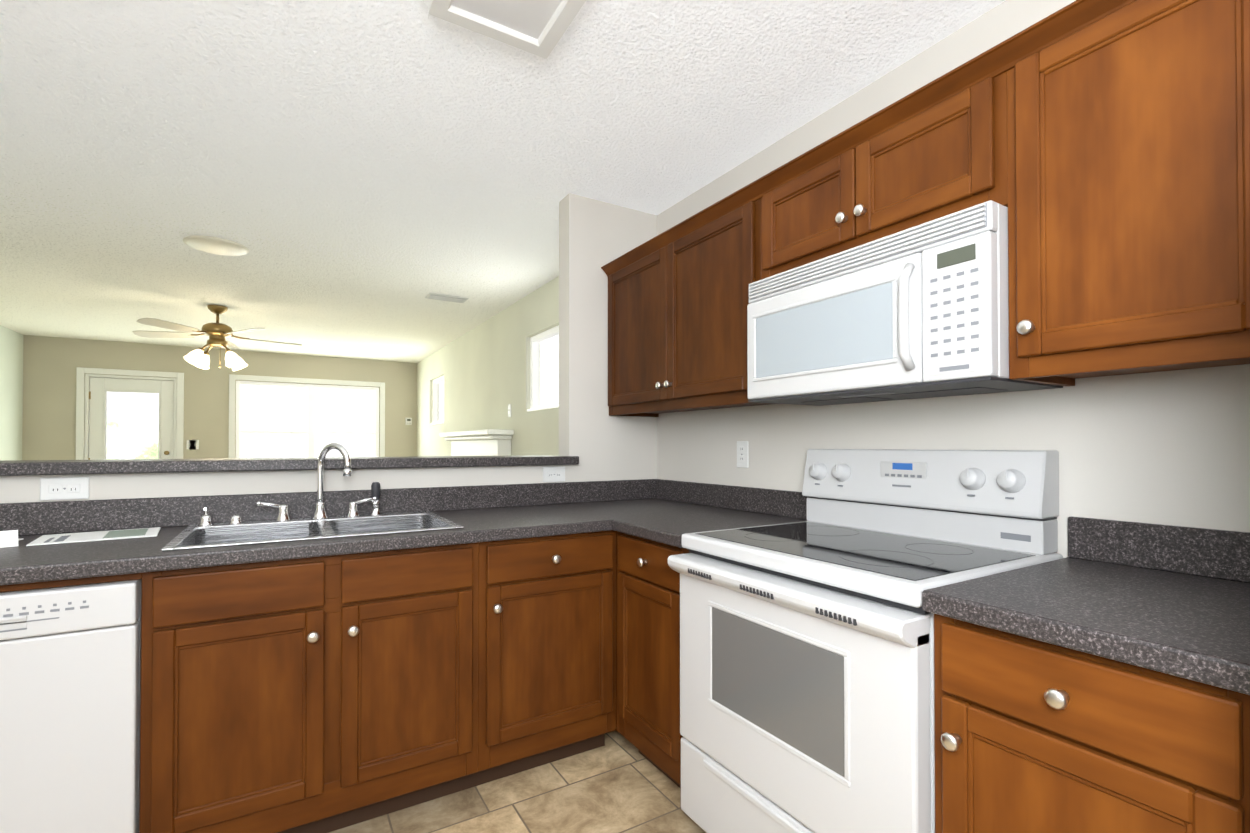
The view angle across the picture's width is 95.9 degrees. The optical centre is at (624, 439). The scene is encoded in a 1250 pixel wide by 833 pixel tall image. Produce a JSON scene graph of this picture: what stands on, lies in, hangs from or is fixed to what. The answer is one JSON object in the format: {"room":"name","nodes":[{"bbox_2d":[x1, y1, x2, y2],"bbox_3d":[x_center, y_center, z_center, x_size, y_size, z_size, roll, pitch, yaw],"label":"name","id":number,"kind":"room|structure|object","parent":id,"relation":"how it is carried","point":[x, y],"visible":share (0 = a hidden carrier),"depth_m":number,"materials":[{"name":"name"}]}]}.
{"room":"kitchen","nodes":[
{"label":"kitchen","id":0,"kind":"room"},
{"bbox_2d":[0,325,23,460],"bbox_3d":[-4.067,0.029,1.773,0.120,2.490,10.500,0,-1,-31],"label":"wall","id":1,"kind":"structure","parent":0,"point":[11,384],"depth_m":6.03,"materials":[{"name":"paint"}]},
{"bbox_2d":[22,335,416,459],"bbox_3d":[-5.012,0.087,7.406,4.330,2.490,0.120,0,-1,-31],"label":"wall","id":2,"kind":"structure","parent":0,"point":[51,365],"depth_m":7.08,"materials":[{"name":"paint"}]},
{"bbox_2d":[76,367,183,459],"bbox_3d":[-5.951,0.216,6.811,0.986,2.096,0.165,0,-1,-31],"label":"door","id":3,"kind":"structure","parent":2,"relation":"in","point":[91,440],"depth_m":6.76,"materials":[{"name":"white paint"}]},
{"bbox_2d":[186,440,198,448],"bbox_3d":[-5.427,0.069,7.077,0.124,0.116,0.013,0,-1,-31],"label":"light switch","id":4,"kind":"object","parent":2,"relation":"attached to","point":[192,444],"visible":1,"depth_m":7.08,"materials":[{"name":"white paint"}]},
{"bbox_2d":[228,374,384,457],"bbox_3d":[-4.331,-0.094,7.787,1.870,1.480,0.125,0,-1,-31],"label":"double window","id":5,"kind":"structure","parent":2,"relation":"in","point":[311,432],"depth_m":7.77,"materials":[{"name":"white plastic"}]},
{"bbox_2d":[405,418,411,424],"bbox_3d":[-3.224,-0.268,8.403,0.090,0.110,0.028,0,-1,-31],"label":"thermostat","id":6,"kind":"object","parent":2,"relation":"attached to","point":[408,421],"visible":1,"depth_m":8.39,"materials":[{"name":"white paint"}]},
{"bbox_2d":[0,193,656,502],"bbox_3d":[-1.314,0.003,2.187,3.400,2.430,0.120,0,-1,-31],"label":"wall","id":7,"kind":"structure","parent":0,"point":[595,236],"depth_m":2.78,"materials":[{"name":"paint"}]},
{"bbox_2d":[40,477,88,500],"bbox_3d":[-1.802,0.158,1.814,0.116,0.072,0.008,0,-1,-31],"label":"outlet","id":8,"kind":"object","parent":7,"relation":"attached to","point":[63,488],"visible":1,"depth_m":1.81,"materials":[{"name":"white paint"}]},
{"bbox_2d":[0,455,578,475],"bbox_3d":[-1.574,0.096,2.119,2.945,0.040,0.365,0,-1,-31],"label":"ledge","id":9,"kind":"object","parent":7,"relation":"on","point":[49,467],"visible":1,"depth_m":2.06,"materials":[{"name":"stone"}]},
{"bbox_2d":[543,467,564,481],"bbox_3d":[-0.339,0.168,2.699,0.116,0.072,0.008,0,-1,-31],"label":"outlet","id":10,"kind":"object","parent":7,"relation":"attached to","point":[553,474],"visible":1,"depth_m":2.69,"materials":[{"name":"white paint"}]},
{"bbox_2d":[0,0,1004,362],"bbox_3d":[-2.245,-1.244,2.957,4.450,0.080,10.620,0,-1,-31],"label":"ceiling","id":11,"kind":"structure","parent":0,"point":[360,178],"depth_m":2.28,"materials":[{"name":"white paint"}]},
{"bbox_2d":[183,235,248,255],"bbox_3d":[-2.520,-1.183,3.480,0.330,0.028,0.330,0,-1,-31],"label":"recessed light","id":12,"kind":"object","parent":11,"relation":"in","point":[216,245],"visible":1,"depth_m":3.43,"materials":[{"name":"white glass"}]},
{"bbox_2d":[132,305,301,370],"bbox_3d":[-3.630,-0.905,5.059,1.276,0.553,1.260,0,-1,-31],"label":"room ceiling fan","id":13,"kind":"object","parent":11,"relation":"hanging from","point":[217,333],"visible":1,"depth_m":4.95,"materials":[{"name":"gold metal"}]},
{"bbox_2d":[425,293,468,302],"bbox_3d":[-1.489,-1.178,4.711,0.320,0.013,0.170,0,-1,-31],"label":"ceiling vent","id":14,"kind":"object","parent":11,"relation":"in","point":[442,297],"visible":1,"depth_m":4.69,"materials":[{"name":"grey metal"}]},
{"bbox_2d":[422,0,586,58],"bbox_3d":[-0.054,-1.179,1.053,0.400,0.086,1.315,0,-1,-31],"label":"kitchen ceiling light","id":15,"kind":"object","parent":11,"relation":"attached to","point":[539,28],"visible":1,"depth_m":1.52,"materials":[{"name":"white"}]},
{"bbox_2d":[329,727,705,832],"bbox_3d":[-0.610,1.228,0.227,4.210,0.060,4.060,0,-1,-31],"label":"floor","id":16,"kind":"structure","parent":0,"point":[618,782],"depth_m":1.88,"materials":[{"name":"tile"}]},
{"bbox_2d":[0,579,141,832],"bbox_3d":[-1.644,0.785,1.515,0.604,0.848,0.615,0,-1,-31],"label":"dishwasher","id":17,"kind":"object","parent":16,"relation":"on","point":[70,680],"visible":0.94,"depth_m":1.36,"materials":[{"name":"white plastic"}]},
{"bbox_2d":[0,530,616,832],"bbox_3d":[-1.057,0.779,1.876,3.227,0.871,0.658,0,-1,-31],"label":"base cabinet","id":18,"kind":"object","parent":16,"relation":"on","point":[325,694],"visible":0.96,"depth_m":1.70,"materials":[{"name":"brown wood"}]},
{"bbox_2d":[0,479,696,584],"bbox_3d":[-1.056,0.270,1.889,3.257,0.142,0.646,0,-1,-31],"label":"countertop","id":19,"kind":"structure","parent":18,"relation":"on","point":[486,513],"depth_m":1.88,"materials":[{"name":"laminate"}]},
{"bbox_2d":[0,527,160,547],"bbox_3d":[-1.753,0.275,1.622,0.653,0.044,0.291,0,-1,-31],"label":"paper","id":20,"kind":"object","parent":19,"relation":"on","point":[9,538],"depth_m":1.69,"materials":[{"name":"white paper"}]},
{"bbox_2d":[161,443,463,550],"bbox_3d":[-1.023,0.243,1.925,0.800,0.463,0.535,0,-1,-31],"label":"double-bowl sink","id":21,"kind":"object","parent":19,"relation":"in","point":[283,526],"visible":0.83,"depth_m":2.04,"materials":[{"name":"silver metal"}]},
{"bbox_2d":[612,483,806,547],"bbox_3d":[0.338,0.272,2.109,0.645,0.142,0.420,0,-1,-31],"label":"countertop","id":22,"kind":"structure","parent":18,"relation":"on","point":[669,512],"depth_m":2.30,"materials":[{"name":"laminate"}]},
{"bbox_2d":[667,449,1062,832],"bbox_3d":[0.623,0.620,1.574,0.696,1.181,0.771,0,-1,-31],"label":"electric range","id":23,"kind":"object","parent":16,"relation":"on","point":[807,703],"visible":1,"depth_m":1.42,"materials":[{"name":"white metal"}]},
{"bbox_2d":[617,531,1249,832],"bbox_3d":[0.640,0.776,1.591,0.658,0.871,1.684,0,-1,-31],"label":"base cabinet","id":24,"kind":"object","parent":16,"relation":"on","point":[1034,736],"visible":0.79,"depth_m":0.94,"materials":[{"name":"brown wood"}]},
{"bbox_2d":[922,516,1249,694],"bbox_3d":[0.968,0.262,1.065,0.645,0.142,0.452,0,-1,-31],"label":"countertop","id":25,"kind":"structure","parent":24,"relation":"on","point":[1171,600],"depth_m":1.04,"materials":[{"name":"laminate"}]},
{"bbox_2d":[417,0,1249,557],"bbox_3d":[-0.392,0.053,4.064,0.120,2.490,10.620,0,-1,-31],"label":"wall","id":26,"kind":"structure","parent":0,"point":[1169,448],"depth_m":1.72,"materials":[{"name":"paint"}]},
{"bbox_2d":[430,376,443,424],"bbox_3d":[-2.429,-0.508,7.419,0.091,0.616,0.796,0,-1,-31],"label":"window","id":27,"kind":"structure","parent":26,"relation":"in","point":[435,419],"depth_m":7.72,"materials":[{"name":"white plastic"}]},
{"bbox_2d":[440,429,513,455],"bbox_3d":[-1.508,0.588,5.558,0.232,1.329,1.720,0,-1,-31],"label":"fireplace mantel","id":28,"kind":"object","parent":26,"relation":"attached to","point":[491,442],"visible":0.33,"depth_m":5.18,"materials":[{"name":"white wood"}]},
{"bbox_2d":[508,404,510,416],"bbox_3d":[-1.024,-0.253,4.982,0.013,0.116,0.072,0,-1,-31],"label":"light switch","id":29,"kind":"object","parent":26,"relation":"attached to","point":[509,410],"visible":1,"depth_m":4.98,"materials":[{"name":"white paint"}]},
{"bbox_2d":[527,325,558,411],"bbox_3d":[-0.567,-0.540,4.338,0.091,0.616,0.796,0,-1,-31],"label":"window","id":30,"kind":"structure","parent":26,"relation":"in","point":[534,365],"depth_m":4.64,"materials":[{"name":"white plastic"}]},
{"bbox_2d":[601,180,774,415],"bbox_3d":[0.312,-0.503,2.476,0.318,0.722,1.070,0,-1,-31],"label":"upper cabinet","id":31,"kind":"object","parent":26,"relation":"attached to","point":[678,302],"depth_m":2.29,"materials":[{"name":"brown wood"}]},
{"bbox_2d":[737,441,747,467],"bbox_3d":[0.509,0.066,2.447,0.008,0.116,0.072,0,-1,-31],"label":"outlet","id":32,"kind":"object","parent":26,"relation":"attached to","point":[742,454],"visible":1,"depth_m":2.44,"materials":[{"name":"white paint"}]},
{"bbox_2d":[757,41,1008,280],"bbox_3d":[0.789,-0.711,1.689,0.318,0.322,0.776,0,-1,-31],"label":"upper cabinet","id":33,"kind":"object","parent":26,"relation":"attached to","point":[937,151],"depth_m":1.51,"materials":[{"name":"brown wood"}]},
{"bbox_2d":[747,200,1062,405],"bbox_3d":[0.748,-0.328,1.660,0.414,0.403,0.769,0,-1,-31],"label":"over-the-range microwave","id":34,"kind":"object","parent":33,"relation":"attached to","point":[919,311],"visible":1,"depth_m":1.46,"materials":[{"name":"white plastic"}]},
{"bbox_2d":[993,0,1249,383],"bbox_3d":[1.104,-0.516,1.165,0.318,0.722,0.442,0,-1,-31],"label":"upper cabinet","id":35,"kind":"object","parent":26,"relation":"attached to","point":[1099,150],"depth_m":1.09,"materials":[{"name":"brown wood"}]}
]}

